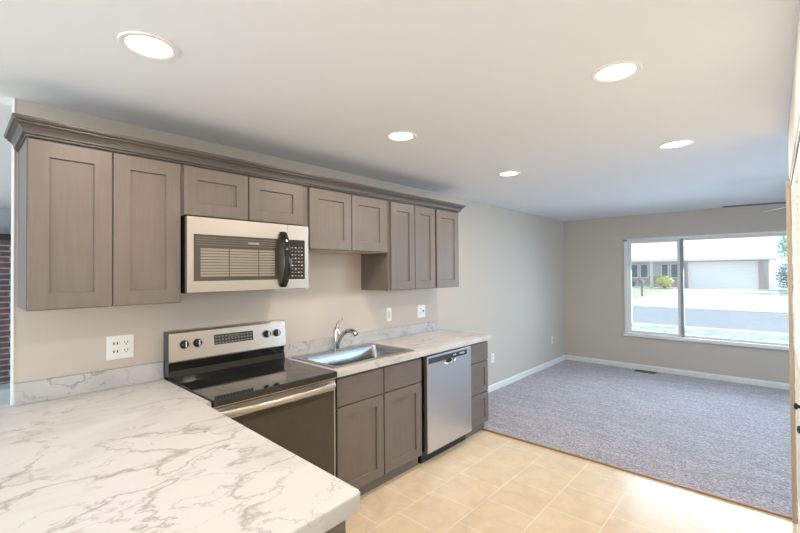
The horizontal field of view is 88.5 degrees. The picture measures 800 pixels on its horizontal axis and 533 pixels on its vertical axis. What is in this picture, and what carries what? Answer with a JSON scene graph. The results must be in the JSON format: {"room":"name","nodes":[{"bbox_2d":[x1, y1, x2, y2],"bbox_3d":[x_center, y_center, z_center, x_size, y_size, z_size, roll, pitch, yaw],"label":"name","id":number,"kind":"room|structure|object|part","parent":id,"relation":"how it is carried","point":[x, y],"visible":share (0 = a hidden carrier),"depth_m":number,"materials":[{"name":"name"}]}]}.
{"room":"kitchen","nodes":[
{"label":"kitchen","id":0,"kind":"room"},
{"bbox_2d":[0,208,10,233],"bbox_3d":[-4.249,0.413,3.027,4.785,2.374,4.700,-1,-1,42],"label":"wall","id":1,"kind":"structure","parent":0,"point":[5,214],"depth_m":5.23,"materials":[{"name":"grey paint"}]},
{"bbox_2d":[14,99,564,385],"bbox_3d":[0.452,0.399,4.541,0.115,2.374,6.908,-1,-1,42],"label":"wall","id":2,"kind":"structure","parent":0,"point":[511,289],"depth_m":3.47,"materials":[{"name":"beige paint"}]},
{"bbox_2d":[10,98,14,405],"bbox_3d":[-1.879,0.383,1.990,0.123,2.373,0.003,-1,-1,42],"label":"trim","id":3,"kind":"structure","parent":2,"relation":"attached to","point":[13,103],"depth_m":1.98,"materials":[{"name":"white paint"}]},
{"bbox_2d":[14,361,163,405],"bbox_3d":[-1.609,0.608,2.179,0.020,0.102,0.641,-1,-1,42],"label":"backsplash","id":4,"kind":"structure","parent":2,"relation":"attached to","point":[57,387],"depth_m":2.14,"materials":[{"name":"stone"}]},
{"bbox_2d":[18,136,180,310],"bbox_3d":[-1.496,-0.184,2.079,0.344,0.761,0.614,-1,-1,42],"label":"upper cabinet","id":5,"kind":"object","parent":2,"relation":"attached to","point":[97,228],"visible":0.98,"depth_m":1.92,"materials":[{"name":"grey wood"}]},
{"bbox_3d":[-1.480,-0.180,1.855,0.019,0.735,0.300,-1,-1,42],"label":"door","id":6,"kind":"part","parent":5,"relation":"part of","materials":[{"name":"grey wood"}]},
{"bbox_3d":[-1.506,0.196,2.086,0.302,0.002,0.579,-1,-1,42],"label":"underside panel","id":7,"kind":"part","parent":5,"relation":"part of","materials":[{"name":"brown wood"}]},
{"bbox_3d":[-1.274,-0.178,2.080,0.019,0.735,0.302,-1,-1,42],"label":"door","id":8,"kind":"part","parent":5,"relation":"part of","materials":[{"name":"grey wood"}]},
{"bbox_2d":[106,334,133,359],"bbox_3d":[-1.542,0.444,2.265,0.008,0.128,0.128,-1,-1,42],"label":"outlet","id":9,"kind":"object","parent":2,"relation":"attached to","point":[120,346],"visible":1,"depth_m":2.26,"materials":[{"name":"white plastic"}]},
{"bbox_2d":[112,340,119,346],"bbox_3d":[-1.555,0.422,2.248,0.001,0.032,0.034,-1,-1,42],"label":"receptacle","id":10,"kind":"object","parent":9,"relation":"attached to","point":[115,343],"depth_m":2.25,"materials":[{"name":"white plastic"}]},
{"bbox_2d":[112,348,119,354],"bbox_3d":[-1.554,0.466,2.248,0.001,0.032,0.034,-1,-1,42],"label":"receptacle","id":11,"kind":"object","parent":9,"relation":"attached to","point":[115,351],"depth_m":2.25,"materials":[{"name":"white plastic"}]},
{"bbox_2d":[123,339,129,345],"bbox_3d":[-1.522,0.422,2.284,0.001,0.034,0.034,-1,-1,42],"label":"receptacle","id":12,"kind":"object","parent":9,"relation":"attached to","point":[126,342],"depth_m":2.28,"materials":[{"name":"white plastic"}]},
{"bbox_2d":[123,347,129,352],"bbox_3d":[-1.522,0.465,2.283,0.001,0.034,0.034,-1,-1,42],"label":"receptacle","id":13,"kind":"object","parent":9,"relation":"attached to","point":[125,349],"depth_m":2.28,"materials":[{"name":"white plastic"}]},
{"bbox_2d":[4,112,465,212],"bbox_3d":[-0.604,-0.580,3.027,0.395,0.072,3.315,-1,-1,42],"label":"crown molding","id":14,"kind":"structure","parent":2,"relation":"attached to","point":[20,126],"depth_m":2.17,"materials":[{"name":"brown wood"}]},
{"bbox_2d":[181,163,305,226],"bbox_3d":[-1.022,-0.414,2.603,0.344,0.293,0.795,-1,-1,42],"label":"upper cabinet","id":15,"kind":"object","parent":2,"relation":"attached to","point":[205,192],"visible":0.8,"depth_m":2.43,"materials":[{"name":"grey wood"}]},
{"bbox_3d":[-1.041,-0.411,2.341,0.019,0.267,0.364,-1,-1,42],"label":"door","id":16,"kind":"part","parent":15,"relation":"part of","materials":[{"name":"grey wood"}]},
{"bbox_2d":[181,215,308,292],"bbox_3d":[-0.984,-0.061,2.545,0.466,0.414,0.758,-1,-1,42],"label":"microwave","id":17,"kind":"object","parent":15,"relation":"attached to","point":[218,254],"visible":0.99,"depth_m":2.37,"materials":[{"name":"silver metal"}]},
{"bbox_3d":[-0.711,-0.045,2.551,0.072,0.348,0.058,-1,-1,42],"label":"handle","id":18,"kind":"part","parent":17,"relation":"part of","materials":[{"name":"black plastic"}]},
{"bbox_3d":[-0.668,-0.061,2.664,0.029,0.404,0.156,-1,-1,42],"label":"keypad frame","id":19,"kind":"part","parent":17,"relation":"part of","materials":[{"name":"silver metal"}]},
{"bbox_3d":[-0.787,-0.409,2.619,0.019,0.267,0.375,-1,-1,42],"label":"door","id":20,"kind":"part","parent":15,"relation":"part of","materials":[{"name":"grey wood"}]},
{"bbox_2d":[306,186,387,253],"bbox_3d":[-0.484,-0.334,3.189,0.344,0.447,0.795,-1,-1,42],"label":"upper cabinet","id":21,"kind":"object","parent":2,"relation":"attached to","point":[337,222],"visible":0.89,"depth_m":3.03,"materials":[{"name":"grey wood"}]},
{"bbox_3d":[-0.495,-0.330,2.937,0.019,0.421,0.373,-1,-1,42],"label":"door","id":22,"kind":"part","parent":21,"relation":"part of","materials":[{"name":"grey wood"}]},
{"bbox_3d":[-0.496,-0.111,3.198,0.302,0.002,0.760,-1,-1,42],"label":"underside panel","id":23,"kind":"part","parent":21,"relation":"part of","materials":[{"name":"brown wood"}]},
{"bbox_3d":[-0.241,-0.328,3.215,0.019,0.421,0.366,-1,-1,42],"label":"door","id":24,"kind":"part","parent":21,"relation":"part of","materials":[{"name":"grey wood"}]},
{"bbox_2d":[284,321,438,356],"bbox_3d":[-0.228,0.622,3.690,0.020,0.092,1.878,-1,-1,42],"label":"backsplash","id":25,"kind":"structure","parent":2,"relation":"attached to","point":[297,348],"depth_m":3.54,"materials":[{"name":"stone"}]},
{"bbox_2d":[386,308,390,320],"bbox_3d":[-0.104,0.450,3.839,0.009,0.122,0.068,-1,-1,42],"label":"light switch","id":26,"kind":"object","parent":2,"relation":"attached to","point":[388,310],"visible":1,"depth_m":3.83,"materials":[{"name":"white plastic"}]},
{"bbox_2d":[361,200,434,290],"bbox_3d":[-0.003,-0.174,3.713,0.344,0.759,0.627,-1,-1,42],"label":"upper cabinet","id":27,"kind":"object","parent":2,"relation":"attached to","point":[409,262],"visible":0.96,"depth_m":3.54,"materials":[{"name":"grey wood"}]},
{"bbox_3d":[0.023,-0.170,3.500,0.019,0.733,0.300,-1,-1,42],"label":"door","id":28,"kind":"part","parent":27,"relation":"part of","materials":[{"name":"grey wood"}]},
{"bbox_3d":[0.225,-0.169,3.721,0.019,0.733,0.285,-1,-1,42],"label":"door","id":29,"kind":"part","parent":27,"relation":"part of","materials":[{"name":"grey wood"}]},
{"bbox_2d":[417,305,424,317],"bbox_3d":[0.218,0.456,4.191,0.008,0.125,0.125,-1,-1,42],"label":"outlet","id":30,"kind":"object","parent":2,"relation":"attached to","point":[420,308],"visible":1,"depth_m":4.18,"materials":[{"name":"white plastic"}]},
{"bbox_2d":[434,208,458,287],"bbox_3d":[0.337,-0.172,4.085,0.344,0.759,0.379,-1,-1,42],"label":"upper cabinet","id":31,"kind":"object","parent":2,"relation":"attached to","point":[446,222],"visible":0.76,"depth_m":3.97,"materials":[{"name":"grey wood"}]},
{"bbox_2d":[487,355,565,392],"bbox_3d":[1.631,1.547,5.712,0.014,0.090,3.578,-1,-1,42],"label":"baseboard","id":32,"kind":"structure","parent":2,"relation":"attached to","point":[519,376],"depth_m":5.85,"materials":[{"name":"white paint"}]},
{"bbox_2d":[0,0,799,221],"bbox_3d":[-0.266,-0.877,3.102,10.600,0.150,10.413,-1,-1,42],"label":"ceiling","id":33,"kind":"structure","parent":0,"point":[486,89],"depth_m":1.87,"materials":[{"name":"white paint"}]},
{"bbox_2d":[117,31,178,60],"bbox_3d":[-0.930,-0.813,1.523,0.196,0.007,0.196,-1,-1,42],"label":"recessed light","id":34,"kind":"object","parent":33,"relation":"in","point":[139,43],"visible":1,"depth_m":1.51,"materials":[{"name":"white plastic"}]},
{"bbox_2d":[385,131,416,141],"bbox_3d":[0.006,-0.807,2.553,0.196,0.007,0.196,-1,-1,42],"label":"recessed light","id":35,"kind":"object","parent":33,"relation":"in","point":[397,136],"visible":1,"depth_m":2.55,"materials":[{"name":"white plastic"}]},
{"bbox_2d":[498,171,520,176],"bbox_3d":[0.944,-0.801,3.555,0.196,0.007,0.196,-1,-1,42],"label":"recessed light","id":36,"kind":"object","parent":33,"relation":"in","point":[505,173],"visible":1,"depth_m":3.55,"materials":[{"name":"white plastic"}]},
{"bbox_2d":[591,60,642,83],"bbox_3d":[0.919,-0.824,1.748,0.196,0.007,0.196,-1,-1,42],"label":"recessed light","id":37,"kind":"object","parent":33,"relation":"in","point":[618,71],"visible":1,"depth_m":1.74,"materials":[{"name":"white"}]},
{"bbox_2d":[659,139,693,148],"bbox_3d":[1.851,-0.818,2.756,0.196,0.007,0.196,-1,-1,42],"label":"recessed light","id":38,"kind":"object","parent":33,"relation":"in","point":[674,144],"visible":1,"depth_m":2.75,"materials":[{"name":"white plastic"}]},
{"bbox_2d":[722,202,791,211],"bbox_3d":[3.994,-0.643,3.983,1.373,0.356,1.366,-1,-1,42],"label":"ceiling fan","id":39,"kind":"object","parent":33,"relation":"hanging from","point":[773,202],"visible":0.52,"depth_m":4.23,"materials":[{"name":"brown metal"}]},
{"bbox_3d":[3.650,-0.637,4.230,0.520,0.030,0.122,-1,-1,32],"label":"blade","id":40,"kind":"part","parent":39,"relation":"part of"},
{"bbox_2d":[346,430,798,532],"bbox_3d":[-1.544,1.623,1.652,10.600,0.120,6.570,-1,-1,42],"label":"floor","id":41,"kind":"structure","parent":0,"point":[487,482],"depth_m":2.72,"materials":[{"name":"beige tile"}]},
{"bbox_2d":[0,234,10,404],"bbox_3d":[-4.928,0.614,4.899,0.549,2.030,2.590,-1,-1,42],"label":"fireplace","id":42,"kind":"object","parent":41,"relation":"on","point":[5,239],"visible":0.02,"depth_m":5.05,"materials":[{"name":"red brick"}]},
{"bbox_2d":[163,320,336,476],"bbox_3d":[-0.862,0.974,2.456,0.720,1.188,0.776,-1,-1,42],"label":"range","id":43,"kind":"object","parent":41,"relation":"on","point":[244,372],"visible":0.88,"depth_m":2.42,"materials":[{"name":"black metal"}]},
{"bbox_3d":[-1.275,0.464,2.437,0.034,0.051,0.051,-1,-1,42],"label":"knob","id":44,"kind":"part","parent":43,"relation":"part of","materials":[{"name":"black plastic"}]},
{"bbox_3d":[-1.224,0.464,2.493,0.034,0.051,0.051,-1,-1,42],"label":"knob","id":45,"kind":"part","parent":43,"relation":"part of","materials":[{"name":"black plastic"}]},
{"bbox_3d":[-1.102,0.475,2.681,0.072,0.180,0.772,-1,-1,42],"label":"control panel","id":46,"kind":"part","parent":43,"relation":"part of","materials":[{"name":"silver metal"}]},
{"bbox_2d":[168,358,336,408],"bbox_3d":[-0.864,0.670,2.454,0.599,0.043,0.760,-1,-1,42],"label":"cooktop","id":47,"kind":"object","parent":43,"relation":"in","point":[237,384],"depth_m":2.37,"materials":[{"name":"glass"}]},
{"bbox_3d":[-0.913,0.466,2.832,0.034,0.051,0.051,-1,-1,42],"label":"knob","id":48,"kind":"part","parent":43,"relation":"part of","materials":[{"name":"black plastic"}]},
{"bbox_3d":[-0.661,1.005,2.265,0.028,0.618,0.746,-1,-1,42],"label":"oven door","id":49,"kind":"part","parent":43,"relation":"part of","materials":[{"name":"black glass"}]},
{"bbox_3d":[-0.628,0.721,2.236,0.069,0.035,0.709,-1,-1,42],"label":"handle","id":50,"kind":"part","parent":43,"relation":"part of","materials":[{"name":"silver metal"}]},
{"bbox_3d":[-0.862,0.467,2.889,0.034,0.051,0.051,-1,-1,42],"label":"knob","id":51,"kind":"part","parent":43,"relation":"part of","materials":[{"name":"black plastic"}]},
{"bbox_3d":[-0.661,1.030,2.263,0.030,0.543,0.731,-1,-1,42],"label":"door glass","id":52,"kind":"part","parent":43,"relation":"part of","materials":[{"name":"black glass"}]},
{"bbox_2d":[325,520,345,532],"bbox_3d":[-0.978,1.128,1.557,1.767,0.859,0.680,-1,-1,42],"label":"base cabinet","id":53,"kind":"object","parent":41,"relation":"on","point":[341,527],"visible":0.02,"depth_m":1.14,"materials":[{"name":"grey wood"}]},
{"bbox_2d":[0,361,359,532],"bbox_3d":[-1.077,0.620,1.445,1.887,0.153,1.006,-1,-1,42],"label":"countertop","id":54,"kind":"structure","parent":53,"relation":"on","point":[129,449],"depth_m":1.30,"materials":[{"name":"stone"}]},
{"bbox_2d":[335,357,421,495],"bbox_3d":[-0.338,1.137,3.121,0.609,0.871,0.853,-1,-1,42],"label":"base cabinet","id":55,"kind":"object","parent":41,"relation":"on","point":[378,411],"visible":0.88,"depth_m":2.88,"materials":[{"name":"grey wood"}]},
{"bbox_3d":[-0.265,0.808,2.770,0.019,0.180,0.418,-1,-1,42],"label":"drawer","id":56,"kind":"part","parent":55,"relation":"part of","materials":[{"name":"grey wood"}]},
{"bbox_3d":[-0.262,1.192,2.765,0.019,0.571,0.418,-1,-1,42],"label":"door","id":57,"kind":"part","parent":55,"relation":"part of","materials":[{"name":"grey wood"}]},
{"bbox_2d":[284,321,491,377],"bbox_3d":[0.010,0.637,3.485,0.647,0.132,1.896,-1,-1,42],"label":"countertop","id":58,"kind":"structure","parent":55,"relation":"on","point":[426,338],"depth_m":3.52,"materials":[{"name":"stone"}]},
{"bbox_2d":[333,318,357,350],"bbox_3d":[-0.423,0.532,3.215,0.223,0.251,0.070,-1,-1,20],"label":"faucet","id":59,"kind":"object","parent":58,"relation":"on","point":[337,336],"visible":1,"depth_m":3.21,"materials":[{"name":"silver metal"}]},
{"bbox_3d":[-0.419,0.551,3.203,0.203,0.139,0.040,-1,-1,24],"label":"spout","id":60,"kind":"part","parent":59,"relation":"part of","materials":[{"name":"silver metal"}]},
{"bbox_2d":[291,343,414,367],"bbox_3d":[-0.338,0.738,3.100,0.520,0.166,0.804,-1,-1,42],"label":"sink","id":61,"kind":"object","parent":58,"relation":"in","point":[351,355],"visible":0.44,"depth_m":3.23,"materials":[{"name":"silver metal"}]},
{"bbox_3d":[0.022,0.810,3.085,0.019,0.180,0.416,-1,-1,42],"label":"drawer","id":62,"kind":"part","parent":55,"relation":"part of","materials":[{"name":"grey wood"}]},
{"bbox_3d":[0.025,1.194,3.080,0.019,0.571,0.416,-1,-1,42],"label":"door","id":63,"kind":"part","parent":55,"relation":"part of","materials":[{"name":"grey wood"}]},
{"bbox_2d":[418,345,471,463],"bbox_3d":[0.207,1.143,3.674,0.612,0.866,0.646,-1,-1,42],"label":"dishwasher","id":64,"kind":"object","parent":41,"relation":"on","point":[446,375],"visible":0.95,"depth_m":3.41,"materials":[{"name":"silver metal"}]},
{"bbox_3d":[0.182,1.533,3.689,0.542,0.088,0.638,-1,-1,42],"label":"kick plate","id":65,"kind":"part","parent":64,"relation":"part of","materials":[{"name":"black plastic"}]},
{"bbox_2d":[466,341,487,437],"bbox_3d":[0.520,1.143,4.059,0.609,0.871,0.325,-1,-1,42],"label":"base cabinet","id":66,"kind":"object","parent":41,"relation":"on","point":[479,351],"visible":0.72,"depth_m":3.87,"materials":[{"name":"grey wood"}]},
{"bbox_3d":[0.736,0.808,3.865,0.019,0.170,0.317,-1,-1,42],"label":"drawer","id":67,"kind":"part","parent":66,"relation":"part of","materials":[{"name":"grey wood"}]},
{"bbox_3d":[0.740,1.343,3.858,0.019,0.287,0.317,-1,-1,42],"label":"drawer","id":68,"kind":"part","parent":66,"relation":"part of","materials":[{"name":"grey wood"}]},
{"bbox_3d":[0.738,1.046,3.862,0.019,0.287,0.317,-1,-1,42],"label":"drawer","id":69,"kind":"part","parent":66,"relation":"part of","materials":[{"name":"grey wood"}]},
{"bbox_2d":[482,428,797,521],"bbox_3d":[1.504,1.581,3.325,3.045,0.063,0.016,-1,-1,42],"label":"trim","id":70,"kind":"structure","parent":41,"relation":"on","point":[491,431],"depth_m":3.00,"materials":[{"name":"brown wood"}]},
{"bbox_2d":[484,360,797,517],"bbox_3d":[3.713,1.606,3.773,5.700,0.132,3.631,-1,-1,42],"label":"floor","id":71,"kind":"structure","parent":0,"point":[731,440],"depth_m":4.04,"materials":[{"name":"grey carpet"}]},
{"bbox_2d":[635,369,656,373],"bbox_3d":[3.655,1.567,6.120,0.270,0.007,0.120,-1,-1,42],"label":"floor vent","id":72,"kind":"object","parent":71,"relation":"in","point":[636,370],"visible":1,"depth_m":6.12,"materials":[{"name":"brown metal"}]},
{"bbox_2d":[564,203,794,383],"bbox_3d":[4.941,0.425,5.227,5.815,2.474,0.160,-1,-1,42],"label":"wall","id":73,"kind":"structure","parent":0,"point":[593,248],"depth_m":6.37,"materials":[{"name":"beige paint"}]},
{"bbox_2d":[566,355,794,390],"bbox_3d":[4.901,1.516,5.139,5.586,0.090,0.014,-1,-1,42],"label":"baseboard","id":74,"kind":"structure","parent":73,"relation":"attached to","point":[771,384],"depth_m":5.87,"materials":[{"name":"white paint"}]},
{"bbox_2d":[623,230,791,350],"bbox_3d":[4.321,0.309,5.722,2.175,1.507,0.145,-1,-1,42],"label":"window","id":75,"kind":"structure","parent":73,"relation":"in","point":[680,336],"depth_m":5.95,"materials":[{"name":"white paint"}]},
{"bbox_3d":[3.832,0.314,6.203,0.685,1.423,0.045,-1,-1,42],"label":"sash","id":76,"kind":"part","parent":75,"relation":"part of","materials":[{"name":"white paint"}]},
{"bbox_3d":[4.326,1.039,5.713,2.175,0.047,0.145,-1,-1,42],"label":"sill","id":77,"kind":"part","parent":75,"relation":"part of","materials":[{"name":"white paint"}]},
{"bbox_3d":[4.615,0.299,5.511,1.335,1.423,0.040,-1,-1,42],"label":"sash","id":78,"kind":"part","parent":75,"relation":"part of","materials":[{"name":"clear glass"}]},
{"bbox_2d":[788,3,799,180],"bbox_3d":[0.522,0.337,-0.167,0.850,2.374,6.420,-1,-1,42],"label":"wall","id":79,"kind":"structure","parent":0,"point":[794,115],"depth_m":1.67,"materials":[{"name":"white paint"}]},
{"bbox_2d":[786,181,796,523],"bbox_3d":[2.375,0.513,2.493,0.020,2.065,0.034,-1,-1,42],"label":"trim","id":80,"kind":"structure","parent":79,"relation":"attached to","point":[788,190],"depth_m":2.48,"materials":[{"name":"brown wood"}]},
{"bbox_2d":[790,122,799,532],"bbox_3d":[1.706,0.493,1.716,0.086,2.034,2.010,-1,-1,42],"label":"door","id":81,"kind":"structure","parent":79,"relation":"in","point":[795,173],"depth_m":2.08,"materials":[{"name":"white paint"}]},
{"bbox_3d":[1.872,0.510,1.902,0.030,2.002,0.496,-1,-1,42],"label":"panel","id":82,"kind":"part","parent":81,"relation":"part of","materials":[{"name":"beige paint"}]},
{"bbox_3d":[1.806,0.636,1.868,0.025,0.030,0.030,-1,-1,42],"label":"knob","id":83,"kind":"part","parent":81,"relation":"part of","materials":[{"name":"black plastic"}]},
{"bbox_3d":[2.211,0.968,2.263,0.024,0.810,0.386,-1,-1,42],"label":"panel","id":84,"kind":"part","parent":81,"relation":"part of","materials":[{"name":"beige paint"}]},
{"bbox_3d":[1.535,0.508,1.532,0.030,2.002,0.496,-1,-1,42],"label":"panel","id":85,"kind":"part","parent":81,"relation":"part of","materials":[{"name":"beige paint"}]},
{"label":"outside","id":86,"kind":"structure","parent":0,"visible":0},
{"bbox_2d":[632,325,793,342],"bbox_3d":[8.709,2.024,7.528,32.000,0.320,8.317,-1,-1,42],"label":"lawn","id":87,"kind":"structure","parent":86,"point":[708,333],"depth_m":11.68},
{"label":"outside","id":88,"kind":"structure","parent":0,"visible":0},
{"bbox_2d":[769,284,792,293],"bbox_3d":[41.915,1.829,18.589,37.890,0.530,35.990,-1,-1,42],"label":"lawn","id":89,"kind":"structure","parent":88,"point":[773,287],"depth_m":34.48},
{"bbox_2d":[631,236,776,289],"bbox_3d":[27.169,-0.356,41.675,16.260,4.650,11.820,-1,-1,42],"label":"house","id":90,"kind":"structure","parent":89,"relation":"on","point":[729,263],"depth_m":35.85,"materials":[{"name":"grey brick"}]},
{"bbox_3d":[22.898,0.451,40.178,0.550,1.180,0.015,-1,-1,42],"label":"pane","id":91,"kind":"part","parent":90,"relation":"part of","materials":[{"name":"clear glass"}]},
{"bbox_3d":[23.525,0.439,39.605,0.550,1.180,0.015,-1,-1,42],"label":"pane","id":92,"kind":"part","parent":90,"relation":"part of","materials":[{"name":"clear glass"}]},
{"bbox_3d":[23.408,0.722,38.210,0.210,2.460,0.200,-1,-1,42],"label":"porch post","id":93,"kind":"part","parent":90,"relation":"part of","materials":[{"name":"white paint"}]},
{"bbox_3d":[24.780,0.415,38.458,0.450,1.180,0.015,-1,-1,42],"label":"pane","id":94,"kind":"part","parent":90,"relation":"part of","materials":[{"name":"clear glass"}]},
{"bbox_3d":[25.352,0.405,37.935,0.500,1.180,0.015,-1,-1,42],"label":"pane","id":95,"kind":"part","parent":90,"relation":"part of","materials":[{"name":"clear glass"}]},
{"bbox_3d":[27.203,0.730,34.735,4.680,2.300,0.050,-1,-1,42],"label":"garage trim","id":96,"kind":"part","parent":90,"relation":"part of","materials":[{"name":"white paint"}]},
{"bbox_2d":[773,263,792,290],"bbox_3d":[29.414,0.771,30.682,2.290,2.246,2.440,-1,-1,42],"label":"shrub","id":97,"kind":"object","parent":89,"relation":"on","point":[783,273],"visible":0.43,"depth_m":30.98,"materials":[{"name":"green plant"}]},
{"bbox_2d":[776,235,792,261],"bbox_3d":[39.575,-1.525,39.684,4.784,6.762,4.801,-1,-1,14],"label":"tree","id":98,"kind":"object","parent":89,"relation":"on","point":[783,237],"visible":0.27,"depth_m":40.81,"materials":[{"name":"green plant"}]},
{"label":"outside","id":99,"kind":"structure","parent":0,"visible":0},
{"bbox_2d":[632,322,793,335],"bbox_3d":[11.720,2.045,10.823,40.000,0.300,0.590,-1,-1,42],"label":"sidewalk","id":100,"kind":"structure","parent":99,"point":[633,323],"depth_m":12.59,"materials":[{"name":"concrete"}]},
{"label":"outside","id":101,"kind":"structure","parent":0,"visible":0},
{"bbox_2d":[632,288,793,313],"bbox_3d":[21.792,2.078,26.071,10.100,0.540,19.890,-1,-1,42],"label":"driveway","id":102,"kind":"structure","parent":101,"point":[747,300],"depth_m":23.97,"materials":[{"name":"concrete"}]},
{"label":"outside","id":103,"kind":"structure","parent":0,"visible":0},
{"bbox_2d":[632,287,673,298],"bbox_3d":[6.950,2.356,39.631,30.090,0.530,19.890,-1,-1,42],"label":"lawn","id":104,"kind":"structure","parent":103,"point":[636,291],"depth_m":32.86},
{"bbox_2d":[639,280,643,295],"bbox_3d":[16.303,1.469,27.697,0.220,1.160,0.500,-1,-1,42],"label":"mailbox","id":105,"kind":"object","parent":104,"relation":"on","point":[641,282],"visible":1,"depth_m":27.67,"materials":[{"name":"grey metal"}]},
{"bbox_2d":[655,275,674,287],"bbox_3d":[23.430,1.341,36.314,1.491,1.239,1.477,-1,-1,42],"label":"shrub","id":106,"kind":"object","parent":104,"relation":"on","point":[665,281],"visible":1,"depth_m":36.06,"materials":[{"name":"green plant"}]},
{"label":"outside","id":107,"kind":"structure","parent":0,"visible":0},
{"bbox_2d":[632,306,793,333],"bbox_3d":[15.292,2.100,13.248,70.000,0.300,7.790,-1,-1,42],"label":"street","id":108,"kind":"structure","parent":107,"point":[737,320],"depth_m":15.71,"materials":[{"name":"asphalt"}]}
]}

